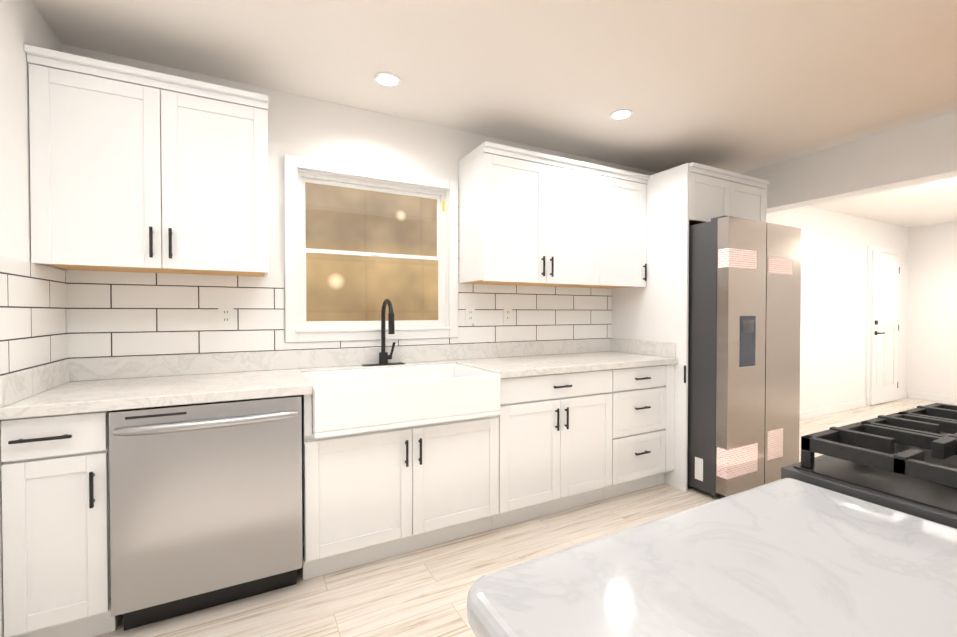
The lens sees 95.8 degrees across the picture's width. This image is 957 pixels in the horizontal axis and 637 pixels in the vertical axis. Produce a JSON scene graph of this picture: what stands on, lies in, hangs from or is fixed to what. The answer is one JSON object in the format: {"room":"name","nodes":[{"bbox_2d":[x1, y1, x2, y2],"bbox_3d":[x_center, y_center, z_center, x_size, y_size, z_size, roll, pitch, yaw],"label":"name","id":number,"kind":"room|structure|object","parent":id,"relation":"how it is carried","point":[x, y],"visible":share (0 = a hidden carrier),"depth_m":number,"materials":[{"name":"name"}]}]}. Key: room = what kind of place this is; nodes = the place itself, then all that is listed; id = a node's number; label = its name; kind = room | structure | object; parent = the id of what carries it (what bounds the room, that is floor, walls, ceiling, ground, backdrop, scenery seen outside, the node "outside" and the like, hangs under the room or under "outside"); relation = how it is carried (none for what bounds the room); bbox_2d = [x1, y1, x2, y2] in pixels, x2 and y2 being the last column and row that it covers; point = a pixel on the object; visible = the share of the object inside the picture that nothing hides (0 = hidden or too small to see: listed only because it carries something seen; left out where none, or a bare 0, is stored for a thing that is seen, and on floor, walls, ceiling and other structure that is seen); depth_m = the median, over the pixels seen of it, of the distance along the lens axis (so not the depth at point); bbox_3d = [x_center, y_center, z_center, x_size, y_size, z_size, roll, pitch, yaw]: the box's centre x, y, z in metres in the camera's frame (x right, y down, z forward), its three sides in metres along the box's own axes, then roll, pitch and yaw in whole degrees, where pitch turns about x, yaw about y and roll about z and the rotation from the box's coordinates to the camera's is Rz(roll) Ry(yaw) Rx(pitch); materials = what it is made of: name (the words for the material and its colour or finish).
{"room":"kitchen","nodes":[
{"label":"kitchen","id":0,"kind":"room"},
{"bbox_2d":[0,0,64,636],"bbox_3d":[-1.263,-0.006,0.644,0.120,2.460,2.980,0,1,-28],"label":"wall","id":1,"kind":"structure","parent":0,"point":[22,22],"depth_m":1.58,"materials":[{"name":"white paint"}]},
{"bbox_2d":[62,44,908,411],"bbox_3d":[2.131,-0.056,4.181,9.420,2.460,0.120,0,1,-28],"label":"wall","id":2,"kind":"structure","parent":0,"point":[834,304],"depth_m":3.59,"materials":[{"name":"white paint"}]},
{"bbox_2d":[24,44,268,276],"bbox_3d":[-1.442,-0.632,2.003,0.832,0.826,0.387,0,1,-28],"label":"upper cabinet","id":3,"kind":"object","parent":2,"relation":"attached to","point":[133,169],"visible":1,"depth_m":1.83,"materials":[{"name":"white painted wood"},{"name":"raw plywood"}]},
{"bbox_2d":[0,182,611,375],"bbox_3d":[-0.240,-0.367,2.464,3.384,1.090,0.697,0,1,-28],"label":"tile backsplash","id":4,"kind":"structure","parent":2,"relation":"attached to","point":[48,315],"depth_m":2.19,"materials":[{"name":"white tile"}]},
{"bbox_2d":[218,305,233,326],"bbox_3d":[-1.330,-0.014,2.275,0.070,0.114,0.008,0,1,-28],"label":"electrical outlet plate","id":5,"kind":"object","parent":4,"relation":"attached to","point":[225,315],"visible":1,"depth_m":2.27,"materials":[{"name":"white plastic"}]},
{"bbox_2d":[466,307,474,322],"bbox_3d":[-0.055,-0.024,2.945,0.070,0.114,0.008,0,1,-28],"label":"electrical outlet plate","id":6,"kind":"object","parent":4,"relation":"attached to","point":[470,314],"visible":1,"depth_m":2.94,"materials":[{"name":"white plastic"}]},
{"bbox_2d":[503,307,511,322],"bbox_3d":[0.210,-0.025,3.085,0.070,0.114,0.008,0,1,-28],"label":"electrical outlet plate","id":7,"kind":"object","parent":4,"relation":"attached to","point":[507,314],"visible":1,"depth_m":3.08,"materials":[{"name":"white plastic"}]},
{"bbox_2d":[284,154,457,342],"bbox_3d":[-0.633,-0.393,2.696,1.060,1.045,0.155,0,1,-28],"label":"window unit","id":8,"kind":"structure","parent":2,"relation":"in","point":[366,247],"depth_m":2.67,"materials":[{"name":"white"}]},
{"bbox_2d":[458,145,609,287],"bbox_3d":[0.384,-0.636,2.981,0.988,0.795,0.357,0,1,-28],"label":"upper cabinet","id":9,"kind":"object","parent":2,"relation":"attached to","point":[529,218],"depth_m":2.79,"materials":[{"name":"white wood"}]},
{"bbox_2d":[606,169,649,288],"bbox_3d":[0.947,-0.641,3.277,0.524,0.795,0.357,0,1,-28],"label":"upper cabinet","id":10,"kind":"object","parent":2,"relation":"attached to","point":[628,191],"depth_m":3.16,"materials":[{"name":"white wood"}]},
{"bbox_2d":[689,162,768,225],"bbox_3d":[1.682,-0.875,3.453,0.901,0.381,0.723,0,1,-28],"label":"upper cabinet","id":11,"kind":"object","parent":2,"relation":"attached to","point":[714,192],"visible":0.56,"depth_m":3.12,"materials":[{"name":"white painted wood"}]},
{"bbox_2d":[799,399,865,420],"bbox_3d":[3.516,1.117,4.850,3.520,0.095,0.014,0,1,-28],"label":"baseboard","id":12,"kind":"structure","parent":2,"relation":"attached to","point":[813,413],"depth_m":5.25,"materials":[{"name":"white wood"}]},
{"bbox_2d":[866,245,898,405],"bbox_3d":[5.501,0.096,5.875,0.912,2.110,0.020,0,1,-28],"label":"door frame","id":13,"kind":"structure","parent":2,"relation":"attached to","point":[870,249],"depth_m":5.67,"materials":[{"name":"white wood"}]},
{"bbox_2d":[870,252,899,404],"bbox_3d":[5.526,0.130,5.841,0.772,2.018,0.098,0,1,-28],"label":"entry door","id":14,"kind":"structure","parent":2,"relation":"in","point":[885,270],"depth_m":5.84,"materials":[{"name":"white wood"}]},
{"bbox_2d":[897,391,907,398],"bbox_3d":[6.053,1.099,6.182,0.350,0.095,0.019,0,1,-28],"label":"baseboard","id":15,"kind":"structure","parent":2,"relation":"attached to","point":[900,395],"depth_m":6.19,"materials":[{"name":"white wood"}]},
{"bbox_2d":[31,0,956,227],"bbox_3d":[2.825,-1.317,2.844,9.420,0.100,3.100,0,1,-28],"label":"ceiling","id":16,"kind":"structure","parent":0,"point":[738,86],"depth_m":2.13,"materials":[{"name":"paint"}]},
{"bbox_2d":[374,72,400,86],"bbox_3d":[-0.478,-1.255,2.272,0.136,0.008,0.136,0,1,-28],"label":"recessed light","id":17,"kind":"object","parent":16,"relation":"in","point":[387,79],"visible":1,"depth_m":2.26,"materials":[{"name":"white plastic"}]},
{"bbox_2d":[610,109,632,119],"bbox_3d":[0.882,-1.260,2.671,0.136,0.008,0.136,0,1,-28],"label":"recessed light","id":18,"kind":"object","parent":16,"relation":"in","point":[620,114],"visible":1,"depth_m":2.66,"materials":[{"name":"white plastic"}]},
{"bbox_2d":[739,112,956,212],"bbox_3d":[2.895,-1.088,2.885,0.180,0.360,2.860,0,1,-28],"label":"header beam","id":19,"kind":"structure","parent":16,"relation":"attached to","point":[925,151],"depth_m":3.03,"materials":[{"name":"white paint"}]},
{"bbox_2d":[94,397,956,636],"bbox_3d":[2.825,1.243,2.880,9.420,0.100,3.100,0,1,-28],"label":"floor","id":20,"kind":"structure","parent":0,"point":[422,592],"depth_m":1.97,"materials":[{"name":"beige wood"}]},
{"bbox_2d":[1,411,121,636],"bbox_3d":[-1.627,0.770,1.784,0.282,0.875,0.637,0,1,-28],"label":"base cabinet","id":21,"kind":"object","parent":20,"relation":"on","point":[56,523],"visible":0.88,"depth_m":1.53,"materials":[{"name":"white wood"}]},
{"bbox_2d":[109,395,302,630],"bbox_3d":[-1.192,0.769,1.985,0.660,0.873,0.673,0,1,-28],"label":"dishwasher","id":22,"kind":"object","parent":20,"relation":"on","point":[205,505],"visible":0.94,"depth_m":1.72,"materials":[{"name":"grey metal"}]},
{"bbox_2d":[301,394,498,579],"bbox_3d":[-0.462,0.762,2.397,0.999,0.875,0.637,0,1,-28],"label":"base cabinet","id":23,"kind":"object","parent":20,"relation":"on","point":[371,496],"visible":0.77,"depth_m":2.11,"materials":[{"name":"white wood"}]},
{"bbox_2d":[0,338,677,419],"bbox_3d":[-0.255,0.250,2.499,3.384,0.145,0.637,0,1,-28],"label":"countertop","id":24,"kind":"structure","parent":23,"relation":"on","point":[76,385],"depth_m":2.18,"materials":[{"name":"white stone"}]},
{"bbox_2d":[361,299,404,365],"bbox_3d":[-0.539,0.083,2.546,0.250,0.397,0.221,0,1,-28],"label":"faucet","id":25,"kind":"object","parent":24,"relation":"on","point":[384,356],"visible":1,"depth_m":2.60,"materials":[{"name":"black metal"}]},
{"bbox_2d":[302,363,499,438],"bbox_3d":[-0.425,0.404,2.323,0.930,0.217,0.570,0,1,-28],"label":"farmhouse sink","id":26,"kind":"object","parent":24,"relation":"in","point":[347,402],"visible":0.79,"depth_m":2.10,"materials":[{"name":"white ceramic"}]},
{"bbox_2d":[492,369,611,528],"bbox_3d":[0.353,0.756,2.825,0.839,0.875,0.637,0,1,-28],"label":"base cabinet","id":27,"kind":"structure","parent":20,"relation":"on","point":[555,442],"depth_m":2.55,"materials":[{"name":"white wood"}]},
{"bbox_2d":[603,365,665,499],"bbox_3d":[0.946,0.751,3.137,0.499,0.875,0.637,0,1,-28],"label":"drawer stack","id":28,"kind":"object","parent":20,"relation":"on","point":[638,422],"visible":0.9,"depth_m":2.88,"materials":[{"name":"white wood"}]},
{"bbox_2d":[612,163,688,491],"bbox_3d":[1.262,0.062,3.260,0.032,2.250,0.697,0,1,-28],"label":"surround panel","id":29,"kind":"object","parent":20,"relation":"on","point":[656,308],"depth_m":3.07,"materials":[{"name":"white wood"}]},
{"bbox_2d":[656,364,674,484],"bbox_3d":[1.198,0.749,3.287,0.086,0.875,0.607,0,1,-28],"label":"cabinet filler","id":30,"kind":"object","parent":20,"relation":"on","point":[669,441],"visible":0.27,"depth_m":3.02,"materials":[{"name":"white wood"}]},
{"bbox_2d":[687,215,800,498],"bbox_3d":[1.756,0.260,3.316,0.852,1.852,0.869,0,1,-28],"label":"fridge","id":31,"kind":"object","parent":20,"relation":"on","point":[744,315],"visible":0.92,"depth_m":2.88,"materials":[{"name":"grey metal"}]},
{"bbox_2d":[765,185,766,222],"bbox_3d":[2.083,0.056,3.692,0.020,2.250,0.697,0,1,-28],"label":"surround panel","id":32,"kind":"object","parent":20,"relation":"on","point":[766,185],"depth_m":3.37,"materials":[{"name":"white wood"}]},
{"bbox_2d":[781,403,956,528],"bbox_3d":[1.085,0.727,0.766,0.758,0.990,0.743,0,1,-28],"label":"gas range","id":33,"kind":"object","parent":20,"relation":"on","point":[905,461],"visible":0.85,"depth_m":0.81,"materials":[{"name":"black metal"}]},
{"bbox_3d":[0.464,0.792,0.388,0.688,0.870,0.652,0,1,-28],"label":"cabinet","id":34,"kind":"object","parent":20,"relation":"on","visible":0},
{"bbox_2d":[466,478,956,636],"bbox_3d":[0.445,0.335,0.385,0.717,0.044,0.677,0,1,-28],"label":"countertop","id":35,"kind":"structure","parent":34,"relation":"on","point":[788,557],"depth_m":0.52,"materials":[{"name":"stone"}]},
{"bbox_2d":[906,221,956,396],"bbox_3d":[6.968,-0.067,4.974,0.120,2.460,2.980,0,1,-28],"label":"wall","id":36,"kind":"structure","parent":0,"point":[932,319],"depth_m":6.03,"materials":[{"name":"white paint"}]},
{"bbox_2d":[908,391,956,403],"bbox_3d":[6.880,1.115,5.012,0.017,0.095,2.860,0,1,-28],"label":"baseboard","id":37,"kind":"structure","parent":36,"relation":"attached to","point":[917,395],"depth_m":6.03,"materials":[{"name":"white wood"}]}
]}

